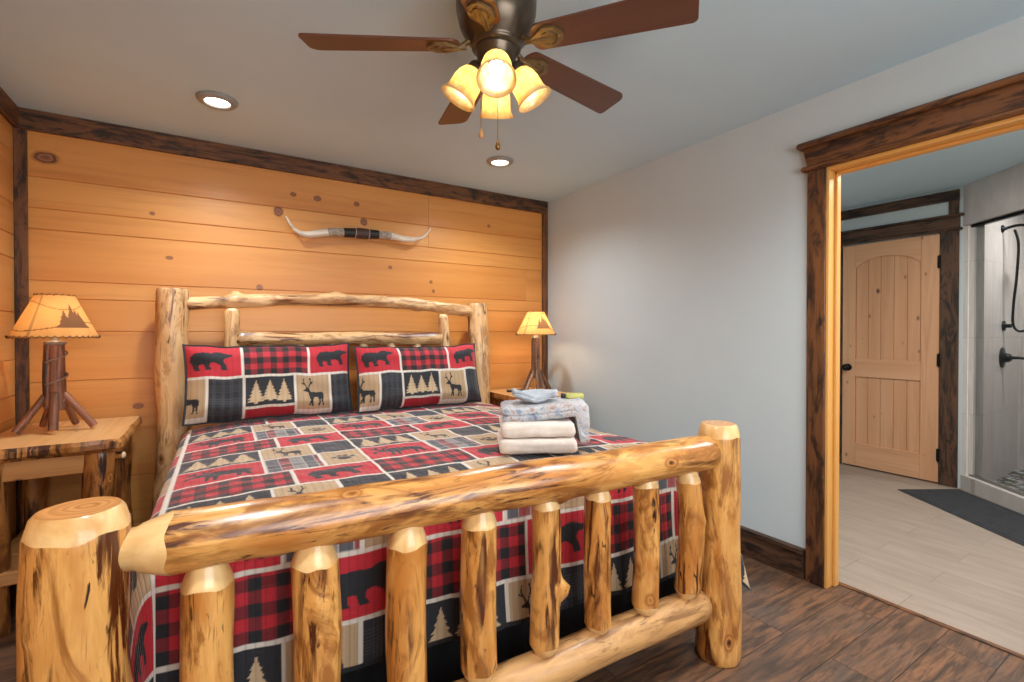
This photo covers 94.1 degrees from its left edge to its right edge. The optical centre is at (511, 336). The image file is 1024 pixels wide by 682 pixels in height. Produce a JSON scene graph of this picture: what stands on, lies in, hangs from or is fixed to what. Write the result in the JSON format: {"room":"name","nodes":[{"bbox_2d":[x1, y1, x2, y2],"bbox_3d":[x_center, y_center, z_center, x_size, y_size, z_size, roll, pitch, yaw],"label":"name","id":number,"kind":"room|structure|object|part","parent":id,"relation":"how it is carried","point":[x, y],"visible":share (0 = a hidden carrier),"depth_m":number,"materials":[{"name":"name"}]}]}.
{"room":"hotel room","nodes":[
{"label":"hotel room","id":0,"kind":"room"},
{"bbox_2d":[0,114,15,540],"bbox_3d":[-1.319,0.037,0.397,0.080,2.400,4.870,0,1,-32],"label":"wall","id":1,"kind":"structure","parent":0,"point":[7,322],"depth_m":2.36,"materials":[{"name":"brown wood"}]},
{"bbox_2d":[0,87,17,126],"bbox_3d":[-1.291,-1.109,0.439,0.022,0.108,4.728,0,1,-32],"label":"trim","id":2,"kind":"structure","parent":1,"relation":"attached to","point":[8,108],"depth_m":2.33,"materials":[{"name":"brown wood"}]},
{"bbox_2d":[13,130,541,526],"bbox_3d":[-1.183,0.011,3.376,3.508,2.400,0.080,0,1,-32],"label":"wall","id":3,"kind":"structure","parent":0,"point":[110,226],"depth_m":2.94,"materials":[{"name":"brown wood"}]},
{"bbox_2d":[13,127,29,535],"bbox_3d":[-2.537,0.073,2.470,0.050,2.292,0.022,0,1,-32],"label":"trim","id":4,"kind":"structure","parent":3,"relation":"attached to","point":[20,151],"depth_m":2.46,"materials":[{"name":"brown wood"}]},
{"bbox_2d":[15,107,547,213],"bbox_3d":[-1.122,-1.134,3.344,3.388,0.108,0.022,0,1,-32],"label":"trim","id":5,"kind":"structure","parent":3,"relation":"attached to","point":[28,119],"depth_m":3.00,"materials":[{"name":"brown wood"}]},
{"bbox_2d":[286,216,430,241],"bbox_3d":[-1.047,-0.732,3.343,0.993,0.156,0.099,0,1,-32],"label":"horns","id":6,"kind":"object","parent":3,"relation":"attached to","point":[359,233],"visible":1,"depth_m":3.30,"materials":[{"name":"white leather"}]},
{"bbox_2d":[542,213,547,388],"bbox_3d":[0.291,0.058,4.238,0.055,2.292,0.022,0,1,-32],"label":"trim","id":7,"kind":"structure","parent":3,"relation":"attached to","point":[544,216],"depth_m":4.22,"materials":[{"name":"brown wood"}]},
{"bbox_2d":[0,0,1023,209],"bbox_3d":[1.606,-1.229,2.261,7.068,0.100,4.950,0,1,-32],"label":"ceiling","id":8,"kind":"structure","parent":0,"point":[141,64],"depth_m":2.18,"materials":[{"name":"paint"}]},
{"bbox_2d":[196,90,237,110],"bbox_3d":[-1.467,-1.170,2.375,0.182,0.020,0.182,0,1,-32],"label":"recessed light","id":9,"kind":"object","parent":8,"relation":"in","point":[212,99],"visible":1,"depth_m":2.35,"materials":[{"name":"white"}]},
{"bbox_2d":[298,0,698,149],"bbox_3d":[-0.058,-0.894,1.662,1.207,0.558,1.154,0,1,-32],"label":"ceiling fan","id":10,"kind":"object","parent":8,"relation":"hanging from","point":[496,32],"visible":1,"depth_m":1.54,"materials":[{"name":"brown wood"}]},
{"bbox_3d":[-0.429,-0.975,1.586,0.514,0.008,0.134,0,13,-2],"label":"blade","id":11,"kind":"part","parent":10,"relation":"part of","materials":[{"name":"brown wood"}]},
{"bbox_3d":[-0.184,-0.978,1.595,0.106,0.047,0.019,0,13,-2],"label":"bracket arm","id":12,"kind":"part","parent":10,"relation":"part of","materials":[{"name":"gold metal"}]},
{"bbox_3d":[-0.154,-0.843,1.598,0.126,0.111,0.126,30,-1,-2],"label":"lamp shade","id":13,"kind":"part","parent":10,"relation":"part of","materials":[{"name":"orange glass"}]},
{"bbox_3d":[-0.186,-0.978,1.953,0.134,0.008,0.514,-14,5,-20],"label":"blade","id":14,"kind":"part","parent":10,"relation":"part of","materials":[{"name":"brown wood"}]},
{"bbox_3d":[-0.131,-0.972,1.232,0.134,0.008,0.514,13,3,12],"label":"blade","id":15,"kind":"part","parent":10,"relation":"part of","materials":[{"name":"brown wood"}]},
{"bbox_3d":[-0.079,-0.977,1.471,0.019,0.047,0.106,13,3,12],"label":"bracket arm","id":16,"kind":"part","parent":10,"relation":"part of","materials":[{"name":"gold metal"}]},
{"bbox_3d":[-0.049,-0.850,1.504,0.050,0.077,0.049,0,-30,-2],"label":"light bulb","id":17,"kind":"part","parent":10,"relation":"part of","materials":[{"name":"white glass"}]},
{"bbox_3d":[-0.056,-0.844,1.703,0.126,0.111,0.126,0,30,-2],"label":"lamp shade","id":18,"kind":"part","parent":10,"relation":"part of","materials":[{"name":"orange glass"}]},
{"bbox_3d":[-0.049,-0.842,1.500,0.126,0.111,0.126,0,-29,-2],"label":"lamp shade","id":19,"kind":"part","parent":10,"relation":"part of","materials":[{"name":"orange glass"}]},
{"bbox_3d":[-0.047,-0.759,1.570,0.002,0.248,0.002,0,1,-32],"label":"pull chain","id":20,"kind":"part","parent":10,"relation":"part of","materials":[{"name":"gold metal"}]},
{"bbox_3d":[0.047,-0.979,1.687,0.106,0.047,0.019,0,-12,-41],"label":"bracket arm","id":21,"kind":"part","parent":10,"relation":"part of","materials":[{"name":"gold metal"}]},
{"bbox_3d":[0.049,-0.843,1.605,0.126,0.111,0.126,-30,1,-1],"label":"lamp shade","id":22,"kind":"part","parent":10,"relation":"part of","materials":[{"name":"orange glass"}]},
{"bbox_3d":[0.072,-0.977,1.557,0.106,0.047,0.019,0,-12,19],"label":"bracket arm","id":23,"kind":"part","parent":10,"relation":"part of","materials":[{"name":"gold metal"}]},
{"bbox_3d":[0.233,-0.977,1.847,0.514,0.008,0.134,0,-12,-41],"label":"blade","id":24,"kind":"part","parent":10,"relation":"part of","materials":[{"name":"brown wood"}]},
{"bbox_3d":[0.303,-0.974,1.474,0.514,0.008,0.134,0,-12,19],"label":"blade","id":25,"kind":"part","parent":10,"relation":"part of","materials":[{"name":"brown wood"}]},
{"bbox_2d":[487,156,512,166],"bbox_3d":[-0.081,-1.177,3.218,0.182,0.020,0.182,0,1,-32],"label":"recessed light","id":26,"kind":"object","parent":8,"relation":"in","point":[495,161],"visible":1,"depth_m":3.19,"materials":[{"name":"white"}]},
{"bbox_2d":[0,463,1023,681],"bbox_3d":[1.606,1.261,2.283,7.068,0.081,4.950,0,1,-32],"label":"floor","id":27,"kind":"structure","parent":0,"point":[794,629],"depth_m":2.11,"materials":[{"name":"brown wood"}]},
{"bbox_2d":[0,416,141,637],"bbox_3d":[-2.115,0.835,2.271,0.507,0.772,0.699,0,1,-32],"label":"nightstand","id":28,"kind":"object","parent":27,"relation":"on","point":[102,452],"visible":0.59,"depth_m":2.07,"materials":[{"name":"brown wood"}]},
{"bbox_3d":[-2.131,0.867,1.950,0.124,0.714,0.124,0,1,-32],"label":"leg","id":29,"kind":"part","parent":28,"relation":"part of","materials":[{"name":"brown wood"}]},
{"bbox_3d":[-2.413,0.863,2.410,0.112,0.714,0.113,0,1,-32],"label":"leg","id":30,"kind":"part","parent":28,"relation":"part of","materials":[{"name":"brown wood"}]},
{"bbox_2d":[5,293,100,433],"bbox_3d":[-2.172,0.121,2.270,0.328,0.647,0.328,0,1,-10],"label":"table lamp","id":31,"kind":"object","parent":28,"relation":"on","point":[56,316],"visible":1,"depth_m":2.22,"materials":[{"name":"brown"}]},
{"bbox_3d":[-2.217,0.353,2.200,0.034,0.197,0.033,0,-33,32],"label":"leg","id":32,"kind":"part","parent":31,"relation":"part of","materials":[{"name":"brown wood"}]},
{"bbox_3d":[-2.244,0.360,2.306,0.032,0.182,0.031,36,15,21],"label":"leg","id":33,"kind":"part","parent":31,"relation":"part of","materials":[{"name":"brown wood"}]},
{"bbox_3d":[-2.172,-0.097,2.268,0.321,0.204,0.315,0,1,-32],"label":"lamp shade","id":34,"kind":"part","parent":31,"relation":"part of","materials":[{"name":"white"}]},
{"bbox_3d":[-2.132,0.350,2.220,0.037,0.185,0.036,0,-22,-38],"label":"leg","id":35,"kind":"part","parent":31,"relation":"part of","materials":[{"name":"brown wood"}]},
{"bbox_3d":[-2.185,0.348,2.351,0.033,0.199,0.031,0,30,-9],"label":"leg","id":36,"kind":"part","parent":31,"relation":"part of","materials":[{"name":"brown wood"}]},
{"bbox_3d":[-2.089,0.353,2.304,0.033,0.202,0.034,-37,13,-16],"label":"leg","id":37,"kind":"part","parent":31,"relation":"part of","materials":[{"name":"brown wood"}]},
{"bbox_2d":[0,510,132,586],"bbox_3d":[-2.122,0.988,2.273,0.430,0.057,0.626,0,1,-32],"label":"shelf","id":38,"kind":"object","parent":28,"relation":"attached to","point":[8,574],"depth_m":1.98,"materials":[{"name":"brown wood"}]},
{"bbox_3d":[-1.841,0.865,2.136,0.128,0.714,0.132,0,1,-32],"label":"leg","id":39,"kind":"part","parent":28,"relation":"part of","materials":[{"name":"brown wood"}]},
{"bbox_3d":[-2.127,0.861,2.594,0.111,0.714,0.110,0,1,-32],"label":"leg","id":40,"kind":"part","parent":28,"relation":"part of","materials":[{"name":"brown wood"}]},
{"bbox_2d":[16,288,741,681],"bbox_3d":[-0.553,0.470,2.275,2.152,1.505,2.346,0,1,-32],"label":"bed","id":41,"kind":"object","parent":27,"relation":"on","point":[77,558],"visible":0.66,"depth_m":1.37,"materials":[{"name":"brown wood"}]},
{"bbox_3d":[-0.929,0.800,1.031,0.198,0.864,0.192,0,1,-32],"label":"post","id":42,"kind":"part","parent":41,"relation":"part of","materials":[{"name":"beige wood"}]},
{"bbox_3d":[-1.919,0.474,2.698,0.179,1.487,0.190,1,0,-32],"label":"post","id":43,"kind":"part","parent":41,"relation":"part of","materials":[{"name":"brown wood"}]},
{"bbox_3d":[-1.075,-0.223,3.181,1.850,0.146,0.094,0,1,-31],"label":"headboard rail","id":44,"kind":"part","parent":41,"relation":"part of","materials":[{"name":"beige wood"}]},
{"bbox_3d":[-1.089,0.012,3.176,1.320,0.097,0.095,0,0,-31],"label":"headboard rail","id":45,"kind":"part","parent":41,"relation":"part of","materials":[{"name":"beige wood"}]},
{"bbox_3d":[-0.080,0.462,1.426,1.823,0.151,0.149,-1,1,-25],"label":"footboard rail","id":46,"kind":"part","parent":41,"relation":"part of","materials":[{"name":"brown wood"}]},
{"bbox_2d":[129,403,751,681],"bbox_3d":[-0.406,0.799,2.319,2.181,0.643,2.031,0,1,-32],"label":"quilt","id":47,"kind":"object","parent":41,"relation":"on","point":[268,457],"visible":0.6,"depth_m":1.65,"materials":[{"name":"fabric"}]},
{"bbox_2d":[182,343,352,425],"bbox_3d":[-1.391,0.256,2.786,0.887,0.436,0.222,0,1,-32],"label":"pillow","id":48,"kind":"object","parent":47,"relation":"on","point":[234,383],"visible":1,"depth_m":2.69,"materials":[{"name":"fabric"}]},
{"bbox_2d":[353,343,481,413],"bbox_3d":[-0.616,0.263,3.226,0.869,0.426,0.245,0,1,-32],"label":"pillow","id":49,"kind":"object","parent":47,"relation":"on","point":[388,377],"visible":1,"depth_m":3.13,"materials":[{"name":"fabric"}]},
{"bbox_2d":[497,429,577,453],"bbox_3d":[0.102,0.452,2.081,0.330,0.065,0.274,0,1,-3],"label":"towel","id":50,"kind":"object","parent":47,"relation":"on","point":[528,445],"visible":0.66,"depth_m":1.95,"materials":[{"name":"beige fabric"}]},
{"bbox_2d":[499,415,575,437],"bbox_3d":[0.103,0.388,2.093,0.316,0.068,0.263,0,1,-3],"label":"towel","id":51,"kind":"object","parent":50,"relation":"on","point":[563,427],"visible":0.76,"depth_m":1.97,"materials":[{"name":"beige fabric"}]},
{"bbox_2d":[500,397,589,443],"bbox_3d":[0.139,0.369,2.149,0.380,0.177,0.286,0,1,-3],"label":"throw","id":52,"kind":"object","parent":51,"relation":"on","point":[576,410],"visible":0.93,"depth_m":2.02,"materials":[{"name":"fabric"}]},
{"bbox_2d":[511,388,557,402],"bbox_3d":[0.101,0.262,2.152,0.202,0.067,0.139,0,1,-3],"label":"washcloth","id":53,"kind":"object","parent":52,"relation":"on","point":[531,395],"visible":1,"depth_m":2.09,"materials":[{"name":"grey fabric"}]},
{"bbox_2d":[561,393,583,398],"bbox_3d":[0.279,0.274,2.210,0.105,0.027,0.034,0,1,-3],"label":"toiletry tube","id":54,"kind":"object","parent":52,"relation":"on","point":[563,395],"visible":0.97,"depth_m":2.20,"materials":[{"name":"yellow plastic"}]},
{"bbox_3d":[-0.252,0.478,3.663,0.164,1.462,0.181,-1,1,-32],"label":"post","id":55,"kind":"part","parent":41,"relation":"part of","materials":[{"name":"beige wood"}]},
{"bbox_2d":[341,576,676,681],"bbox_3d":[-0.494,0.884,2.370,1.867,0.648,1.813,0,1,-32],"label":"bed skirt","id":56,"kind":"object","parent":41,"relation":"hanging from","point":[443,659],"visible":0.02,"depth_m":1.70,"materials":[{"name":"black fabric"}]},
{"bbox_3d":[-0.077,1.071,1.429,1.792,0.138,0.138,-5,2,-25],"label":"footboard rail","id":57,"kind":"part","parent":41,"relation":"part of","materials":[{"name":"beige wood"}]},
{"bbox_3d":[0.795,0.778,1.836,0.167,0.893,0.168,0,1,-32],"label":"post","id":58,"kind":"part","parent":41,"relation":"part of","materials":[{"name":"brown wood"}]},
{"bbox_2d":[490,387,565,406],"bbox_3d":[0.150,0.823,3.731,0.501,0.772,0.622,0,1,-32],"label":"nightstand","id":59,"kind":"object","parent":27,"relation":"on","point":[497,396],"visible":0.08,"depth_m":3.73,"materials":[{"name":"brown wood"}]},
{"bbox_3d":[-0.133,0.851,3.845,0.111,0.714,0.113,0,1,-32],"label":"leg","id":60,"kind":"part","parent":59,"relation":"part of","materials":[{"name":"brown wood"}]},
{"bbox_2d":[515,311,555,389],"bbox_3d":[0.190,0.113,3.811,0.326,0.633,0.326,0,1,-1],"label":"table lamp","id":61,"kind":"object","parent":59,"relation":"on","point":[535,323],"visible":0.99,"depth_m":3.75,"materials":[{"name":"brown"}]},
{"bbox_3d":[0.130,0.335,3.840,0.024,0.193,0.026,28,12,22],"label":"leg","id":62,"kind":"part","parent":61,"relation":"part of","materials":[{"name":"brown wood"}]},
{"bbox_3d":[0.142,0.348,3.750,0.029,0.183,0.028,0,-36,38],"label":"leg","id":63,"kind":"part","parent":61,"relation":"part of","materials":[{"name":"brown wood"}]},
{"bbox_3d":[0.190,-0.107,3.809,0.319,0.186,0.313,0,1,-32],"label":"lamp shade","id":64,"kind":"part","parent":61,"relation":"part of","materials":[{"name":"yellow fabric"}]},
{"bbox_3d":[0.198,0.335,3.751,0.026,0.189,0.028,0,-22,-8],"label":"leg","id":65,"kind":"part","parent":61,"relation":"part of","materials":[{"name":"brown wood"}]},
{"bbox_3d":[0.233,0.343,3.782,0.025,0.167,0.028,-23,-13,34],"label":"leg","id":66,"kind":"part","parent":61,"relation":"part of","materials":[{"name":"brown wood"}]},
{"bbox_3d":[0.261,0.340,3.814,0.026,0.187,0.027,-29,1,-1],"label":"leg","id":67,"kind":"part","parent":61,"relation":"part of","materials":[{"name":"brown wood"}]},
{"bbox_2d":[897,489,1023,545],"bbox_3d":[3.246,1.204,3.227,0.491,0.012,1.118,0,1,4],"label":"bath mat","id":68,"kind":"object","parent":27,"relation":"on","point":[1005,522],"visible":1,"depth_m":3.29,"materials":[{"name":"grey fabric"}]},
{"bbox_2d":[548,16,1023,548],"bbox_3d":[1.609,0.021,2.273,0.098,2.400,4.950,0,1,-32],"label":"wall","id":69,"kind":"structure","parent":0,"point":[677,281],"depth_m":2.81,"materials":[{"name":"grey paint"}]},
{"bbox_2d":[740,525,804,579],"bbox_3d":[0.884,1.136,3.318,0.034,0.152,2.183,0,1,-32],"label":"baseboard","id":70,"kind":"structure","parent":69,"relation":"attached to","point":[786,557],"depth_m":2.52,"materials":[{"name":"brown wood"}]},
{"bbox_2d":[805,167,826,587],"bbox_3d":[1.495,0.202,2.344,0.022,2.038,0.084,0,1,-32],"label":"trim","id":71,"kind":"structure","parent":69,"relation":"attached to","point":[816,179],"depth_m":2.33,"materials":[{"name":"brown wood"}]},
{"bbox_2d":[824,167,840,588],"bbox_3d":[1.569,0.201,2.332,0.114,2.040,0.034,0,1,-32],"label":"trim","id":72,"kind":"structure","parent":69,"relation":"attached to","point":[833,193],"depth_m":2.32,"materials":[{"name":"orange wood"}]},
{"bbox_2d":[796,72,1023,165],"bbox_3d":[1.739,-0.880,1.936,0.030,0.088,1.054,0,1,-32],"label":"trim","id":73,"kind":"structure","parent":69,"relation":"attached to","point":[1010,97],"depth_m":1.97,"materials":[{"name":"brown wood"}]},
{"bbox_2d":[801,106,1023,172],"bbox_3d":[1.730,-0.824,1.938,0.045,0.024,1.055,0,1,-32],"label":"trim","id":74,"kind":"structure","parent":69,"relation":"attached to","point":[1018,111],"depth_m":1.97,"materials":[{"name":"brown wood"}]},
{"bbox_2d":[830,115,1023,174],"bbox_3d":[1.786,-0.801,1.976,0.114,0.034,0.810,0,1,-32],"label":"trim","id":75,"kind":"structure","parent":69,"relation":"attached to","point":[1016,123],"depth_m":1.98,"materials":[{"name":"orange wood"}]},
{"bbox_2d":[839,582,1023,658],"bbox_3d":[1.827,1.220,2.019,0.026,0.006,0.810,0,1,-32],"label":"threshold strip","id":76,"kind":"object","parent":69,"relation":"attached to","point":[989,643],"depth_m":2.03,"materials":[{"name":"brown wood"}]},
{"bbox_2d":[841,186,963,487],"bbox_3d":[3.232,0.003,4.414,0.100,2.400,1.440,0,1,-32],"label":"wall","id":77,"kind":"structure","parent":0,"point":[940,209],"depth_m":3.92,"materials":[{"name":"grey paint"}]},
{"bbox_2d":[839,246,842,463],"bbox_3d":[3.079,0.171,4.547,0.020,2.060,0.115,0,1,-32],"label":"trim","id":78,"kind":"structure","parent":77,"relation":"attached to","point":[841,253],"depth_m":4.50,"materials":[{"name":"brown wood"}]},
{"bbox_2d":[842,234,940,481],"bbox_3d":[3.292,0.176,4.177,0.107,2.033,0.727,0,1,-32],"label":"door","id":79,"kind":"structure","parent":77,"relation":"in","point":[891,355],"depth_m":4.17,"materials":[{"name":"brown wood"}]},
{"bbox_3d":[3.108,0.284,4.435,0.067,0.064,0.064,0,1,-32],"label":"knob","id":80,"kind":"part","parent":79,"relation":"part of","materials":[{"name":"black metal"}]},
{"bbox_3d":[3.311,0.698,4.215,0.040,0.988,0.480,0,1,-32],"label":"rail","id":81,"kind":"part","parent":79,"relation":"part of","materials":[{"name":"brown wood"}]},
{"bbox_3d":[3.314,0.674,4.217,0.020,0.630,0.478,0,1,-32],"label":"panel","id":82,"kind":"part","parent":79,"relation":"part of","materials":[{"name":"brown wood"}]},
{"bbox_3d":[3.314,-0.266,4.209,0.020,0.960,0.478,0,1,-32],"label":"panel","id":83,"kind":"part","parent":79,"relation":"part of","materials":[{"name":"brown wood"}]},
{"bbox_3d":[3.311,-0.736,4.203,0.040,0.210,0.480,0,1,-32],"label":"arch rail","id":84,"kind":"part","parent":79,"relation":"part of","materials":[{"name":"brown wood"}]},
{"bbox_2d":[841,189,959,220],"bbox_3d":[3.199,-1.133,4.339,0.025,0.083,1.315,0,1,-32],"label":"trim","id":85,"kind":"structure","parent":77,"relation":"attached to","point":[946,196],"depth_m":4.08,"materials":[{"name":"brown wood"}]},
{"bbox_2d":[841,212,964,245],"bbox_3d":[3.297,-0.915,4.184,0.025,0.090,0.955,0,1,-32],"label":"trim","id":86,"kind":"structure","parent":77,"relation":"attached to","point":[950,222],"depth_m":4.08,"materials":[{"name":"brown wood"}]},
{"bbox_2d":[938,230,959,487],"bbox_3d":[3.519,0.177,3.843,0.020,2.060,0.115,0,1,-32],"label":"trim","id":87,"kind":"structure","parent":77,"relation":"attached to","point":[949,240],"depth_m":3.83,"materials":[{"name":"brown wood"}]},
{"bbox_2d":[949,200,959,213],"bbox_3d":[3.532,-1.032,3.811,0.022,0.110,0.061,0,1,-32],"label":"trim","id":88,"kind":"structure","parent":77,"relation":"attached to","point":[954,205],"depth_m":3.80,"materials":[{"name":"brown wood"}]},
{"bbox_2d":[961,474,1023,514],"bbox_3d":[3.541,1.155,3.296,0.115,0.115,0.985,0,1,9],"label":"shower curb","id":89,"kind":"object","parent":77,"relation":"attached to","point":[1013,501],"depth_m":3.48,"materials":[{"name":"tile"}]},
{"bbox_2d":[966,210,1023,495],"bbox_3d":[3.536,0.112,3.288,0.055,1.970,0.985,0,1,9],"label":"screen","id":90,"kind":"object","parent":89,"relation":"on","point":[1021,212],"visible":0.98,"depth_m":3.66,"materials":[{"name":"clear glass"}]},
{"bbox_3d":[3.614,0.108,3.760,0.055,1.970,0.028,0,1,9],"label":"frame post","id":91,"kind":"part","parent":90,"relation":"part of","materials":[{"name":"silver metal"}]},
{"bbox_3d":[3.538,1.091,3.296,0.038,0.013,0.929,0,1,9],"label":"frame rail","id":92,"kind":"part","parent":90,"relation":"part of","materials":[{"name":"silver metal"}]},
{"bbox_3d":[3.538,-0.861,3.279,0.038,0.023,0.929,0,1,9],"label":"frame rail","id":93,"kind":"part","parent":90,"relation":"part of","materials":[{"name":"black metal"}]},
{"bbox_2d":[962,216,1018,480],"bbox_3d":[4.015,0.006,3.983,0.970,2.400,0.120,0,1,-32],"label":"wall","id":94,"kind":"structure","parent":0,"point":[992,389],"depth_m":3.77,"materials":[{"name":"tile"}]},
{"bbox_2d":[999,347,1023,367],"bbox_3d":[4.071,0.173,3.859,0.170,0.170,0.152,0,1,-32],"label":"shower valve","id":95,"kind":"object","parent":94,"relation":"attached to","point":[1004,357],"visible":1,"depth_m":3.88,"materials":[{"name":"black metal"}]},
{"bbox_3d":[4.045,0.173,3.900,0.170,0.170,0.055,0,1,-32],"label":"valve plate","id":96,"kind":"part","parent":95,"relation":"part of","materials":[{"name":"black metal"}]},
{"bbox_3d":[4.088,0.173,3.841,0.027,0.028,0.103,0,1,-38],"label":"lever","id":97,"kind":"part","parent":95,"relation":"part of","materials":[{"name":"black metal"}]},
{"bbox_2d":[1001,224,1023,331],"bbox_3d":[4.120,-0.472,3.754,0.190,0.878,0.374,0,1,-32],"label":"shower","id":98,"kind":"object","parent":94,"relation":"attached to","point":[1003,228],"visible":1,"depth_m":3.86,"materials":[{"name":"black metal"}]},
{"bbox_2d":[1002,321,1011,330],"bbox_3d":[4.060,-0.088,3.910,0.080,0.080,0.050,0,1,-32],"label":"outlet","id":99,"kind":"object","parent":98,"relation":"attached to","point":[1004,325],"depth_m":3.90,"materials":[{"name":"black metal"}]},
{"bbox_3d":[4.082,-0.861,3.785,0.023,0.084,0.239,0,1,-36],"label":"shower arm","id":100,"kind":"part","parent":98,"relation":"part of","materials":[{"name":"black metal"}]},
{"bbox_2d":[963,162,1023,225],"bbox_3d":[3.539,-1.030,3.278,0.100,0.315,0.985,0,1,9],"label":"wall shower header","id":101,"kind":"structure","parent":0,"point":[1001,193],"depth_m":3.48,"materials":[{"name":"paint"}]},
{"bbox_2d":[995,469,1023,491],"bbox_3d":[4.425,1.194,2.770,1.470,0.045,2.390,0,1,-32],"label":"floor","id":102,"kind":"structure","parent":0,"point":[1015,479],"depth_m":3.85,"materials":[{"name":"grey stone"}]},
{"bbox_2d":[1017,215,1023,469],"bbox_3d":[5.088,0.013,3.180,0.100,2.400,2.400,0,1,-32],"label":"wall","id":103,"kind":"structure","parent":0,"point":[1020,391],"depth_m":4.15,"materials":[{"name":"tile"}]}
]}

